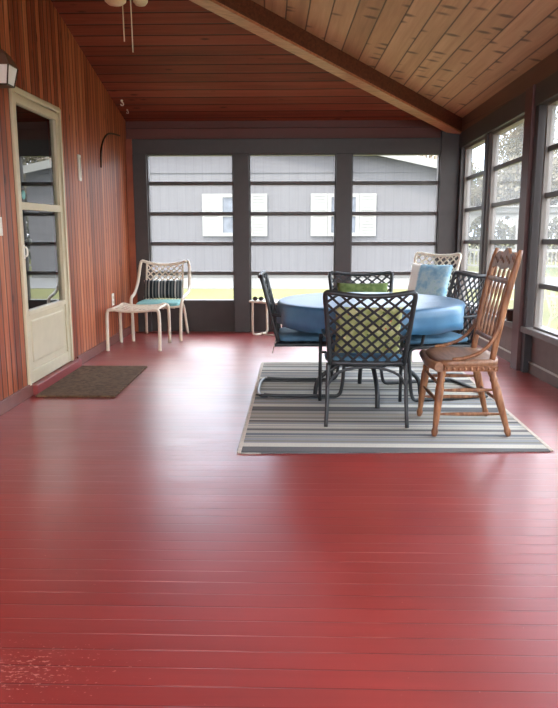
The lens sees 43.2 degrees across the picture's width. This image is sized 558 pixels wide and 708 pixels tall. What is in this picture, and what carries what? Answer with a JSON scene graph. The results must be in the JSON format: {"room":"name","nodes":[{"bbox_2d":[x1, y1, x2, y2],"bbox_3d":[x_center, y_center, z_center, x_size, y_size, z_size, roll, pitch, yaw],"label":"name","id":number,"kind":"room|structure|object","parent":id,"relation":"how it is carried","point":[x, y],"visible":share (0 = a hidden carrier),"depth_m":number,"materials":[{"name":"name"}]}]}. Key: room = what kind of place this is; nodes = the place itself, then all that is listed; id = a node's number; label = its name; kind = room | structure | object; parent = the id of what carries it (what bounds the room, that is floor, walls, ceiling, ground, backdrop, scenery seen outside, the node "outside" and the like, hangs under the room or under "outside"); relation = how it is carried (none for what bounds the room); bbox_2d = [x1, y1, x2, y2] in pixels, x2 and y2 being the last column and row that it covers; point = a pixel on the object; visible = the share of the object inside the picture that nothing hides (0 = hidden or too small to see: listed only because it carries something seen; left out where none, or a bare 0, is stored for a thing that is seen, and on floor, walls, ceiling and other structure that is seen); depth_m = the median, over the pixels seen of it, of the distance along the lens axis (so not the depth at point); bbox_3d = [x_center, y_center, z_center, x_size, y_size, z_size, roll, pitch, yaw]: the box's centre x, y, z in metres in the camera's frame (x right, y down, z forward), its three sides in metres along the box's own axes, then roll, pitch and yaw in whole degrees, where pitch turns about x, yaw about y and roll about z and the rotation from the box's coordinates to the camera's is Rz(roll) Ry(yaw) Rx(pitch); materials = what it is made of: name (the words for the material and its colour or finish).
{"room":"sunroom","nodes":[
{"label":"sunroom","id":0,"kind":"room"},
{"bbox_2d":[0,0,130,400],"bbox_3d":[-2.016,-1.258,3.056,0.160,3.905,11.150,0,10,2],"label":"wall","id":1,"kind":"structure","parent":0,"point":[53,68],"depth_m":6.32,"materials":[{"name":"brown wood"}]},
{"bbox_2d":[0,217,2,235],"bbox_3d":[-1.882,-0.862,4.764,0.020,0.125,0.080,0,10,2],"label":"light switch","id":2,"kind":"object","parent":1,"relation":"attached to","point":[1,227],"visible":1,"depth_m":4.79,"materials":[{"name":"white plastic"}]},
{"bbox_2d":[0,44,18,87],"bbox_3d":[-1.797,-1.865,4.522,0.195,0.284,0.170,0,10,2],"label":"wall lantern","id":3,"kind":"object","parent":1,"relation":"attached to","point":[8,68],"visible":1,"depth_m":4.49,"materials":[{"name":"white glass"}]},
{"bbox_2d":[0,83,14,87],"bbox_3d":[-1.785,-1.730,4.546,0.120,0.010,0.120,0,10,2],"label":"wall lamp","id":4,"kind":"object","parent":3,"relation":"on","point":[2,85],"depth_m":4.55,"materials":[{"name":"brown metal"}]},
{"bbox_2d":[9,86,73,385],"bbox_3d":[-1.919,-0.912,5.610,0.182,2.156,1.040,0,10,2],"label":"door","id":5,"kind":"structure","parent":1,"relation":"in","point":[47,320],"depth_m":5.71,"materials":[{"name":"beige paint"}]},
{"bbox_2d":[33,359,81,394],"bbox_3d":[-1.839,0.179,5.889,0.055,0.080,1.110,0,10,2],"label":"trim","id":6,"kind":"structure","parent":1,"relation":"attached to","point":[52,378],"depth_m":5.77,"materials":[{"name":"red paint"}]},
{"bbox_2d":[0,325,131,415],"bbox_3d":[-1.926,0.627,3.340,0.018,0.095,10.650,0,10,2],"label":"baseboard","id":7,"kind":"structure","parent":1,"relation":"attached to","point":[23,394],"depth_m":5.31,"materials":[{"name":"red wood"}]},
{"bbox_2d":[77,154,81,180],"bbox_3d":[-1.836,-1.716,6.500,0.020,0.235,0.068,0,10,2],"label":"thermometer","id":8,"kind":"object","parent":1,"relation":"attached to","point":[78,155],"visible":1,"depth_m":6.48,"materials":[{"name":"white plastic"}]},
{"bbox_2d":[100,133,119,167],"bbox_3d":[-1.809,-2.186,7.570,0.018,0.425,0.829,0,10,2],"label":"power cable","id":9,"kind":"object","parent":1,"relation":"attached to","point":[105,136],"visible":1,"depth_m":7.23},
{"bbox_2d":[125,139,138,331],"bbox_3d":[-1.764,-1.407,8.520,0.095,2.275,0.170,0,10,2],"label":"trim","id":10,"kind":"structure","parent":1,"relation":"attached to","point":[129,164],"depth_m":8.40,"materials":[{"name":"brown wood"}]},
{"bbox_2d":[152,302,282,331],"bbox_3d":[0.177,-0.463,8.657,4.135,0.365,0.130,0,10,2],"label":"wall","id":11,"kind":"structure","parent":0,"point":[201,316],"depth_m":8.62,"materials":[{"name":"black wood"}]},
{"bbox_2d":[132,154,151,331],"bbox_3d":[-1.637,-1.321,8.527,0.160,2.105,0.180,0,10,2],"label":"trim","id":12,"kind":"structure","parent":11,"relation":"attached to","point":[139,161],"depth_m":8.39,"materials":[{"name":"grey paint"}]},
{"bbox_2d":[146,154,234,301],"bbox_3d":[-1.047,-1.498,8.474,1.020,1.740,0.110,0,10,2],"label":"window","id":13,"kind":"structure","parent":11,"relation":"in","point":[173,183],"depth_m":8.43,"materials":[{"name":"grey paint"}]},
{"bbox_2d":[233,154,249,331],"bbox_3d":[-0.444,-1.317,8.496,0.187,2.105,0.180,0,10,2],"label":"trim","id":14,"kind":"structure","parent":11,"relation":"attached to","point":[240,161],"depth_m":8.40,"materials":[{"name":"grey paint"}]},
{"bbox_2d":[249,154,335,299],"bbox_3d":[0.161,-1.494,8.443,1.022,1.740,0.110,0,10,2],"label":"window","id":15,"kind":"structure","parent":11,"relation":"in","point":[250,155],"depth_m":8.40,"materials":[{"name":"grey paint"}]},
{"bbox_2d":[335,153,351,288],"bbox_3d":[0.764,-1.313,8.464,0.184,2.105,0.180,0,10,2],"label":"trim","id":16,"kind":"structure","parent":11,"relation":"attached to","point":[343,160],"depth_m":8.31,"materials":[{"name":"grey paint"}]},
{"bbox_2d":[350,153,439,282],"bbox_3d":[1.367,-1.489,8.411,1.024,1.740,0.110,0,10,2],"label":"window","id":17,"kind":"structure","parent":11,"relation":"in","point":[436,182],"depth_m":8.36,"materials":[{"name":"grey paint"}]},
{"bbox_2d":[436,130,459,297],"bbox_3d":[1.985,-1.493,8.399,0.213,2.480,0.180,0,10,2],"label":"trim","id":18,"kind":"structure","parent":11,"relation":"attached to","point":[449,155],"depth_m":8.24,"materials":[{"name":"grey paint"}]},
{"bbox_2d":[0,331,557,707],"bbox_3d":[0.253,0.732,3.350,4.974,0.120,11.150,0,10,2],"label":"floor","id":19,"kind":"structure","parent":0,"point":[147,561],"depth_m":2.73,"materials":[{"name":"red wood"}]},
{"bbox_2d":[36,366,146,397],"bbox_3d":[-1.513,0.216,5.851,0.600,0.018,1.160,0,10,2],"label":"door mat","id":20,"kind":"object","parent":19,"relation":"on","point":[85,381],"visible":1,"depth_m":5.72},
{"bbox_2d":[105,303,170,350],"bbox_3d":[-1.492,-0.298,7.527,0.579,0.444,0.598,0,10,2],"label":"ottoman","id":21,"kind":"object","parent":19,"relation":"on","point":[135,308],"visible":1,"depth_m":7.37,"materials":[{"name":"white metal"}]},
{"bbox_2d":[129,260,190,341],"bbox_3d":[-1.359,-0.631,8.144,0.656,0.889,0.653,0,10,2],"label":"lounge chair","id":22,"kind":"object","parent":19,"relation":"on","point":[174,303],"visible":0.75,"depth_m":8.31,"materials":[{"name":"white metal"}]},
{"bbox_2d":[136,299,180,305],"bbox_3d":[-1.361,-0.591,8.071,0.480,0.057,0.440,0,10,2],"label":"seat cushion","id":23,"kind":"object","parent":22,"relation":"on","point":[172,302],"depth_m":7.94,"materials":[{"name":"teal fabric"}]},
{"bbox_2d":[144,280,182,298],"bbox_3d":[-1.356,-0.758,8.259,0.460,0.214,0.134,0,10,2],"label":"pillow","id":24,"kind":"object","parent":22,"relation":"on","point":[153,288],"visible":0.99,"depth_m":8.21,"materials":[{"name":"fabric"}]},
{"bbox_2d":[249,298,281,335],"bbox_3d":[-0.062,-0.413,8.230,0.490,0.421,0.320,7,13,36],"label":"side table","id":25,"kind":"object","parent":19,"relation":"on","point":[263,301],"visible":0.45,"depth_m":8.24,"materials":[{"name":"white metal"}]},
{"bbox_2d":[237,362,553,453],"bbox_3d":[0.697,0.316,5.306,1.794,0.010,2.792,0,10,2],"label":"area rug","id":26,"kind":"object","parent":19,"relation":"on","point":[273,425],"visible":0.77,"depth_m":4.57,"materials":[{"name":"grey fabric"}]},
{"bbox_2d":[257,270,345,397],"bbox_3d":[0.167,-0.176,5.452,0.673,0.909,0.624,0,10,2],"label":"chair","id":27,"kind":"object","parent":26,"relation":"on","point":[284,337],"visible":0.67,"depth_m":5.23,"materials":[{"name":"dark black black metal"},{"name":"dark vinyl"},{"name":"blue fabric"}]},
{"bbox_2d":[278,327,335,341],"bbox_3d":[0.239,-0.161,5.452,0.490,0.057,0.496,0,10,2],"label":"seat cushion","id":28,"kind":"object","parent":27,"relation":"on","point":[285,334],"depth_m":5.23,"materials":[{"name":"blue fabric"}]},
{"bbox_2d":[313,365,419,407],"bbox_3d":[0.671,-0.042,5.259,1.316,0.715,1.316,0,10,2],"label":"dining table","id":29,"kind":"object","parent":26,"relation":"on","point":[374,373],"visible":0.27,"depth_m":5.26,"materials":[{"name":"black metal"}]},
{"bbox_2d":[276,292,464,334],"bbox_3d":[0.673,-0.312,5.216,1.390,0.177,1.376,0,10,2],"label":"tablecloth","id":30,"kind":"object","parent":29,"relation":"on","point":[434,314],"visible":0.7,"depth_m":4.78,"materials":[{"name":"blue fabric"}]},
{"bbox_2d":[328,271,406,376],"bbox_3d":[0.747,-0.275,6.170,0.641,0.853,0.851,0,10,1],"label":"armchair","id":31,"kind":"object","parent":26,"relation":"on","point":[336,273],"visible":0.14,"depth_m":6.48,"materials":[{"name":"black metal"}]},
{"bbox_2d":[337,283,387,291],"bbox_3d":[0.754,-0.482,6.362,0.461,0.316,0.160,0,10,0],"label":"pillow","id":32,"kind":"object","parent":31,"relation":"on","point":[344,287],"visible":0.32,"depth_m":6.33,"materials":[{"name":"green fabric"}]},
{"bbox_2d":[318,290,417,427],"bbox_3d":[0.566,-0.017,4.651,0.605,0.880,0.851,0,10,3],"label":"armchair","id":33,"kind":"object","parent":26,"relation":"on","point":[357,360],"visible":0.93,"depth_m":4.35,"materials":[{"name":"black metal"}]},
{"bbox_2d":[331,344,401,360],"bbox_3d":[0.571,-0.014,4.743,0.470,0.057,0.540,0,10,3],"label":"seat cushion","id":34,"kind":"object","parent":33,"relation":"on","point":[353,355],"depth_m":4.49,"materials":[{"name":"blue fabric"}]},
{"bbox_2d":[334,306,402,353],"bbox_3d":[0.556,-0.148,4.404,0.423,0.312,0.160,1,10,5],"label":"pillow","id":35,"kind":"object","parent":33,"relation":"on","point":[339,310],"visible":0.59,"depth_m":4.35,"materials":[{"name":"green fabric"}]},
{"bbox_2d":[380,270,487,401],"bbox_3d":[1.184,-0.160,5.358,0.673,0.909,0.624,-2,10,-12],"label":"chair","id":36,"kind":"object","parent":26,"relation":"on","point":[417,342],"visible":0.57,"depth_m":5.20,"materials":[{"name":"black metal"}]},
{"bbox_2d":[403,331,467,343],"bbox_3d":[1.113,-0.142,5.345,0.490,0.057,0.496,-2,10,-12],"label":"seat cushion","id":37,"kind":"object","parent":36,"relation":"on","point":[449,336],"depth_m":5.13,"materials":[{"name":"blue fabric"}]},
{"bbox_2d":[417,248,522,436],"bbox_3d":[1.162,-0.095,4.398,0.503,1.124,0.520,0,10,0],"label":"wooden chair","id":38,"kind":"object","parent":26,"relation":"on","point":[442,359],"visible":1,"depth_m":4.26,"materials":[{"name":"brown wood"}]},
{"bbox_2d":[411,252,461,361],"bbox_3d":[1.345,-0.497,7.031,0.851,1.008,0.605,-9,14,-42],"label":"armchair","id":39,"kind":"object","parent":19,"relation":"on","point":[424,254],"visible":0.12,"depth_m":7.17,"materials":[{"name":"beige wicker"}]},
{"bbox_2d":[407,263,452,296],"bbox_3d":[1.516,-0.713,7.164,0.178,0.402,0.491,-10,14,-44],"label":"pillow","id":40,"kind":"object","parent":39,"relation":"on","point":[426,279],"visible":0.73,"depth_m":7.09,"materials":[{"name":"blue fabric"}]},
{"bbox_2d":[126,120,440,138],"bbox_3d":[0.170,-2.667,8.289,4.245,0.285,0.160,0,10,2],"label":"wall","id":41,"kind":"structure","parent":0,"point":[308,128],"depth_m":8.22,"materials":[{"name":"brown wood"}]},
{"bbox_2d":[132,138,440,153],"bbox_3d":[0.175,-2.438,8.299,4.135,0.170,0.180,0,10,2],"label":"beam","id":42,"kind":"structure","parent":41,"relation":"attached to","point":[290,145],"depth_m":8.21,"materials":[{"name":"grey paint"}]},
{"bbox_2d":[51,0,557,120],"bbox_3d":[0.325,-2.484,2.799,4.824,1.586,11.200,0,10,2],"label":"ceiling","id":43,"kind":"structure","parent":0,"point":[188,62],"depth_m":6.42,"materials":[{"name":"brown wood"}]},
{"bbox_2d":[104,0,147,51],"bbox_3d":[-0.974,-2.379,4.394,1.160,0.950,1.170,0,10,2],"label":"ceiling fan","id":44,"kind":"object","parent":43,"relation":"hanging from","point":[116,3],"visible":1,"depth_m":4.42,"materials":[{"name":"brown metal"}]},
{"bbox_2d":[190,0,461,133],"bbox_3d":[0.078,-2.782,6.110,5.578,1.210,0.150,-10,14,-44],"label":"beam","id":45,"kind":"structure","parent":43,"relation":"attached to","point":[249,15],"depth_m":6.43,"materials":[{"name":"brown wood"}]},
{"bbox_2d":[462,49,557,131],"bbox_3d":[2.291,-1.949,2.867,0.200,0.692,10.870,0,10,-1],"label":"wall","id":46,"kind":"structure","parent":0,"point":[548,65],"depth_m":6.36,"materials":[{"name":"brown wood"}]},
{"bbox_2d":[459,71,557,148],"bbox_3d":[2.276,-1.748,2.904,0.190,0.622,10.870,0,10,-1],"label":"trim","id":47,"kind":"structure","parent":46,"relation":"attached to","point":[546,90],"depth_m":6.52,"materials":[{"name":"brown paint"}]},
{"bbox_2d":[510,84,535,370],"bbox_3d":[2.179,-1.056,6.129,0.157,2.418,0.170,0,10,2],"label":"trim","id":48,"kind":"structure","parent":46,"relation":"attached to","point":[530,109],"depth_m":6.08,"materials":[{"name":"black wood"}]},
{"bbox_2d":[464,311,557,374],"bbox_3d":[2.323,0.475,3.300,0.140,0.400,10.868,0,10,-1],"label":"wall","id":49,"kind":"structure","parent":0,"point":[544,354],"depth_m":5.96,"materials":[{"name":"brown wood"}]},
{"bbox_2d":[452,147,472,332],"bbox_3d":[2.150,-1.316,8.329,0.133,2.156,0.170,0,10,2],"label":"trim","id":50,"kind":"structure","parent":49,"relation":"attached to","point":[462,149],"depth_m":8.20,"materials":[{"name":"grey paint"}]},
{"bbox_2d":[459,137,484,306],"bbox_3d":[2.169,-1.437,7.822,0.065,1.800,0.779,0,10,-1],"label":"window","id":51,"kind":"structure","parent":49,"relation":"in","point":[468,150],"depth_m":8.10,"materials":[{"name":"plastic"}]},
{"bbox_2d":[478,133,491,302],"bbox_3d":[2.173,-1.357,7.343,0.118,1.799,0.085,0,10,2],"label":"trim","id":52,"kind":"structure","parent":49,"relation":"attached to","point":[486,135],"depth_m":7.29,"materials":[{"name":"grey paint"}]},
{"bbox_2d":[485,115,524,318],"bbox_3d":[2.189,-1.276,6.778,0.065,1.837,0.949,0,10,-1],"label":"window","id":53,"kind":"structure","parent":49,"relation":"in","point":[495,167],"depth_m":7.11,"materials":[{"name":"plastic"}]},
{"bbox_2d":[458,329,557,388],"bbox_3d":[2.247,0.630,3.279,0.015,0.101,10.762,0,10,-1],"label":"baseboard","id":54,"kind":"structure","parent":49,"relation":"attached to","point":[533,370],"depth_m":6.06,"materials":[{"name":"red wood"}]},
{"bbox_2d":[465,301,557,345],"bbox_3d":[2.286,0.289,3.216,0.215,0.124,10.770,0,10,-1],"label":"trim","id":55,"kind":"structure","parent":49,"relation":"attached to","point":[530,331],"depth_m":5.92,"materials":[{"name":"wood"}]},
{"bbox_2d":[506,309,512,320],"bbox_3d":[2.159,-0.362,6.554,0.115,0.105,0.115,0,10,2],"label":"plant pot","id":56,"kind":"object","parent":55,"relation":"on","point":[509,315],"visible":0.53,"depth_m":6.52,"materials":[{"name":"brown ceramic"}]},
{"bbox_2d":[520,105,546,372],"bbox_3d":[2.197,-0.948,6.021,0.123,2.244,0.080,0,10,2],"label":"trim","id":57,"kind":"structure","parent":49,"relation":"attached to","point":[540,114],"depth_m":5.98,"materials":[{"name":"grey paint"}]},
{"bbox_2d":[533,97,557,336],"bbox_3d":[2.215,-1.061,5.391,0.065,1.883,0.984,0,10,-1],"label":"window","id":58,"kind":"structure","parent":49,"relation":"in","point":[549,146],"depth_m":5.82,"materials":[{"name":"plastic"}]},
{"label":"outside","id":59,"kind":"structure","parent":0,"visible":0},
{"bbox_2d":[158,238,557,329],"bbox_3d":[11.059,-5.177,39.425,160.000,0.200,160.000,0,10,2],"label":"lawn","id":60,"kind":"structure","parent":59,"point":[550,305],"depth_m":19.06,"materials":[{"name":"green plant"}]},
{"bbox_2d":[149,155,436,277],"bbox_3d":[-4.591,-6.435,28.987,22.050,5.980,10.030,0,10,2],"label":"building","id":61,"kind":"structure","parent":60,"relation":"on","point":[264,198],"depth_m":24.48,"materials":[{"name":"grey wood"}]},
{"bbox_2d":[202,194,218,235],"bbox_3d":[-2.378,-4.837,24.551,0.580,1.450,0.065,0,10,2],"label":"shutter","id":62,"kind":"object","parent":61,"relation":"hanging from","point":[210,202],"depth_m":24.54,"materials":[{"name":"white wood"}]},
{"bbox_2d":[251,194,266,235],"bbox_3d":[-0.698,-4.831,24.507,0.580,1.450,0.065,0,10,2],"label":"shutter","id":63,"kind":"object","parent":61,"relation":"hanging from","point":[258,201],"depth_m":24.49,"materials":[{"name":"white wood"}]},
{"bbox_2d":[311,193,327,235],"bbox_3d":[1.391,-4.823,24.452,0.580,1.450,0.065,0,10,2],"label":"shutter","id":64,"kind":"object","parent":61,"relation":"hanging from","point":[319,201],"depth_m":24.43,"materials":[{"name":"white wood"}]},
{"bbox_2d":[359,193,376,235],"bbox_3d":[3.070,-4.817,24.408,0.580,1.450,0.065,0,10,2],"label":"shutter","id":65,"kind":"object","parent":61,"relation":"hanging from","point":[367,201],"depth_m":24.39,"materials":[{"name":"white wood"}]},
{"bbox_2d":[419,155,479,205],"bbox_3d":[9.655,-9.100,43.174,6.087,6.352,5.154,7,12,34],"label":"leafy tree","id":66,"kind":"object","parent":60,"relation":"on","point":[473,163],"visible":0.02,"depth_m":42.67,"materials":[{"name":"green plant"}]},
{"bbox_2d":[427,155,481,185],"bbox_3d":[13.036,-12.717,58.388,6.199,8.127,7.553,0,10,2],"label":"leafy tree","id":67,"kind":"object","parent":60,"relation":"on","point":[479,170],"visible":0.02,"depth_m":55.27,"materials":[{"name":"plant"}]},
{"bbox_2d":[418,130,512,159],"bbox_3d":[7.560,-8.730,33.884,6.105,8.914,8.108,0,10,2],"label":"bare tree","id":68,"kind":"object","parent":60,"relation":"on","point":[426,156],"visible":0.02,"depth_m":33.55,"materials":[{"name":"grey plant"}]},
{"bbox_2d":[467,205,557,268],"bbox_3d":[10.656,-4.914,29.829,7.876,2.660,0.600,3,11,17],"label":"garden arbor","id":69,"kind":"object","parent":60,"relation":"on","point":[512,212],"visible":0.31,"depth_m":29.86,"materials":[{"name":"white wood"}]},
{"bbox_2d":[468,216,557,261],"bbox_3d":[19.216,-6.327,37.067,24.377,3.073,1.701,0,10,-1],"label":"hedge","id":70,"kind":"object","parent":60,"relation":"on","point":[502,229],"visible":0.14,"depth_m":36.51,"materials":[{"name":"green plant"}]},
{"bbox_2d":[471,155,557,222],"bbox_3d":[14.789,-8.742,41.927,7.135,6.059,6.677,1,10,5],"label":"leafy tree","id":71,"kind":"object","parent":60,"relation":"on","point":[509,180],"visible":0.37,"depth_m":39.67,"materials":[{"name":"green plant"}]},
{"bbox_2d":[498,106,557,245],"bbox_3d":[24.434,-15.669,60.193,13.640,13.262,9.044,0,10,2],"label":"leafy tree","id":72,"kind":"object","parent":60,"relation":"on","point":[515,138],"visible":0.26,"depth_m":59.35,"materials":[{"name":"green plant"}]},
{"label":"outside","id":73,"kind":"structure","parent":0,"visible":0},
{"bbox_2d":[153,277,557,288],"bbox_3d":[-7.385,-2.309,23.159,44.000,0.112,4.800,0,10,2],"label":"driveway","id":74,"kind":"structure","parent":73,"point":[196,283],"depth_m":22.75,"materials":[{"name":"concrete"}]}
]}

